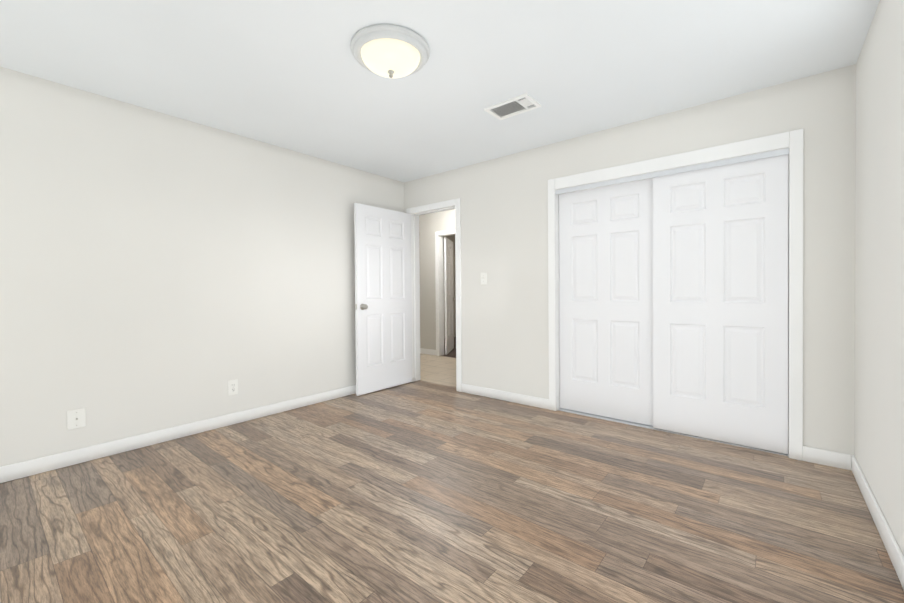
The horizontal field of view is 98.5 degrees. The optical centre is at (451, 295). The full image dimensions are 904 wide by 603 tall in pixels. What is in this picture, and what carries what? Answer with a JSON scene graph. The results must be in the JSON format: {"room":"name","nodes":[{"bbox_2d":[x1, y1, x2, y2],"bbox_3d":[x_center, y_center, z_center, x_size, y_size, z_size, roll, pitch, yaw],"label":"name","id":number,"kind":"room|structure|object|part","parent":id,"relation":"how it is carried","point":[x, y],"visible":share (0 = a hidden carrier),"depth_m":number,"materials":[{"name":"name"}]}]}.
{"room":"empty bedroom","nodes":[
{"label":"empty bedroom","id":0,"kind":"room"},
{"bbox_2d":[0,67,403,466],"bbox_3d":[-1.880,-0.139,3.311,0.120,2.440,4.196,0,1,39],"label":"wall","id":1,"kind":"structure","parent":0,"point":[159,271],"depth_m":2.85,"materials":[{"name":"paint"}]},
{"bbox_2d":[67,408,85,429],"bbox_3d":[-2.436,0.802,2.529,0.017,0.125,0.090,0,1,39],"label":"outlet","id":2,"kind":"object","parent":1,"relation":"attached to","point":[76,418],"visible":1,"depth_m":2.53,"materials":[{"name":"white plastic"}]},
{"bbox_2d":[0,385,355,482],"bbox_3d":[-1.813,1.034,3.278,0.030,0.095,3.956,0,1,39],"label":"baseboard","id":3,"kind":"structure","parent":1,"relation":"attached to","point":[15,471],"depth_m":2.83,"materials":[{"name":"paint"}]},
{"bbox_2d":[228,379,237,395],"bbox_3d":[-1.836,0.772,3.266,0.008,0.125,0.078,0,1,39],"label":"electrical outlet","id":4,"kind":"object","parent":1,"relation":"attached to","point":[232,387],"visible":1,"depth_m":3.26,"materials":[{"name":"white plastic"}]},
{"bbox_2d":[419,209,455,349],"bbox_3d":[0.274,-0.191,6.295,4.222,2.440,0.150,0,1,39],"label":"wall","id":5,"kind":"structure","parent":0,"point":[430,224],"depth_m":6.72,"materials":[{"name":"paint"}]},
{"bbox_2d":[420,348,435,354],"bbox_3d":[-0.833,0.980,7.126,1.460,0.095,0.013,0,1,39],"label":"baseboard","id":6,"kind":"structure","parent":5,"relation":"attached to","point":[428,351],"depth_m":6.76,"materials":[{"name":"paint"}]},
{"bbox_2d":[435,229,454,355],"bbox_3d":[0.131,-0.026,6.391,0.960,2.110,0.136,0,1,39],"label":"door frame","id":7,"kind":"structure","parent":5,"relation":"attached to","point":[441,307],"depth_m":6.63,"materials":[{"name":"paint"}]},
{"bbox_2d":[444,237,455,354],"bbox_3d":[-0.049,0.004,7.069,0.163,2.020,0.760,0,1,9],"label":"hall door","id":8,"kind":"structure","parent":5,"relation":"in","point":[449,295],"depth_m":6.94,"materials":[{"name":"paint"}]},
{"bbox_2d":[0,0,879,214],"bbox_3d":[0.268,-1.431,4.568,6.400,0.080,8.900,0,1,39],"label":"ceiling","id":9,"kind":"structure","parent":0,"point":[294,75],"depth_m":2.27,"materials":[{"name":"paint"}]},
{"bbox_2d":[350,24,429,77],"bbox_3d":[-0.338,-1.280,2.153,0.432,0.154,0.432,0,1,39],"label":"ceiling light","id":10,"kind":"object","parent":9,"relation":"attached to","point":[390,51],"visible":0.98,"depth_m":2.05,"materials":[{"name":"white glass"}]},
{"bbox_2d":[484,93,541,119],"bbox_3d":[0.440,-1.365,2.832,0.350,0.012,0.225,0,1,39],"label":"ceiling vent","id":11,"kind":"object","parent":9,"relation":"in","point":[519,104],"visible":1,"depth_m":2.83,"materials":[{"name":"white"}]},
{"bbox_2d":[0,337,903,602],"bbox_3d":[0.215,1.080,4.605,6.280,0.060,8.580,0,1,39],"label":"floor","id":12,"kind":"structure","parent":0,"point":[419,491],"depth_m":1.91,"materials":[{"name":"brown wood"}]},
{"bbox_2d":[404,64,855,454],"bbox_3d":[0.959,-0.165,3.616,3.880,2.440,0.120,0,1,39],"label":"wall","id":13,"kind":"structure","parent":0,"point":[504,246],"depth_m":2.99,"materials":[{"name":"paint"}]},
{"bbox_2d":[406,198,461,391],"bbox_3d":[-0.179,-0.002,4.555,0.830,2.110,0.152,0,1,39],"label":"door frame","id":14,"kind":"structure","parent":13,"relation":"attached to","point":[456,203],"depth_m":4.64,"materials":[{"name":"paint"}]},
{"bbox_2d":[354,203,411,395],"bbox_3d":[-0.754,0.039,4.403,0.163,2.025,0.800,0,1,39],"label":"door","id":15,"kind":"structure","parent":14,"relation":"attached to","point":[383,297],"depth_m":4.35,"materials":[{"name":"paint"}]},
{"bbox_3d":[-0.925,0.121,4.116,0.064,0.068,0.068,0,1,39],"label":"knob","id":16,"kind":"part","parent":15,"relation":"part of","materials":[{"name":"grey metal"}]},
{"bbox_2d":[481,272,486,284],"bbox_3d":[0.326,-0.175,4.047,0.078,0.125,0.018,0,1,39],"label":"light switch","id":17,"kind":"object","parent":13,"relation":"attached to","point":[484,278],"visible":1,"depth_m":4.04,"materials":[{"name":"white plastic"}]},
{"bbox_2d":[462,383,548,409],"bbox_3d":[0.505,1.008,3.926,1.027,0.095,0.013,0,1,39],"label":"baseboard","id":18,"kind":"structure","parent":13,"relation":"attached to","point":[539,402],"depth_m":3.88,"materials":[{"name":"paint"}]},
{"bbox_2d":[559,178,652,425],"bbox_3d":[1.313,0.051,3.358,0.805,1.985,0.032,0,1,39],"label":"closet door","id":19,"kind":"structure","parent":13,"relation":"in","point":[606,297],"depth_m":3.32,"materials":[{"name":"paint"}]},
{"bbox_2d":[548,129,803,460],"bbox_3d":[1.607,0.039,3.088,1.648,2.035,0.120,0,1,39],"label":"door frame","id":20,"kind":"structure","parent":13,"relation":"attached to","point":[750,157],"depth_m":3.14,"materials":[{"name":"paint"}]},
{"bbox_2d":[653,154,788,453],"bbox_3d":[1.902,0.053,2.820,0.805,1.985,0.032,0,1,39],"label":"closet door","id":21,"kind":"structure","parent":13,"relation":"in","point":[720,303],"depth_m":2.78,"materials":[{"name":"paint"}]},
{"bbox_2d":[788,188,788,240],"bbox_3d":[1.903,-0.169,3.385,2.128,2.440,0.720,0,1,39],"label":"wall","id":22,"kind":"structure","parent":0,"point":[788,214],"depth_m":3.11,"materials":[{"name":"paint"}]},
{"bbox_2d":[854,0,903,555],"bbox_3d":[1.433,-0.138,1.043,0.120,2.440,4.896,0,1,39],"label":"wall","id":23,"kind":"structure","parent":0,"point":[879,334],"depth_m":1.77,"materials":[{"name":"paint"}]},
{"bbox_2d":[844,453,903,588],"bbox_3d":[1.168,1.040,0.830,0.017,0.095,3.956,0,1,39],"label":"baseboard","id":24,"kind":"structure","parent":23,"relation":"attached to","point":[894,552],"depth_m":1.76,"materials":[{"name":"paint"}]}
]}

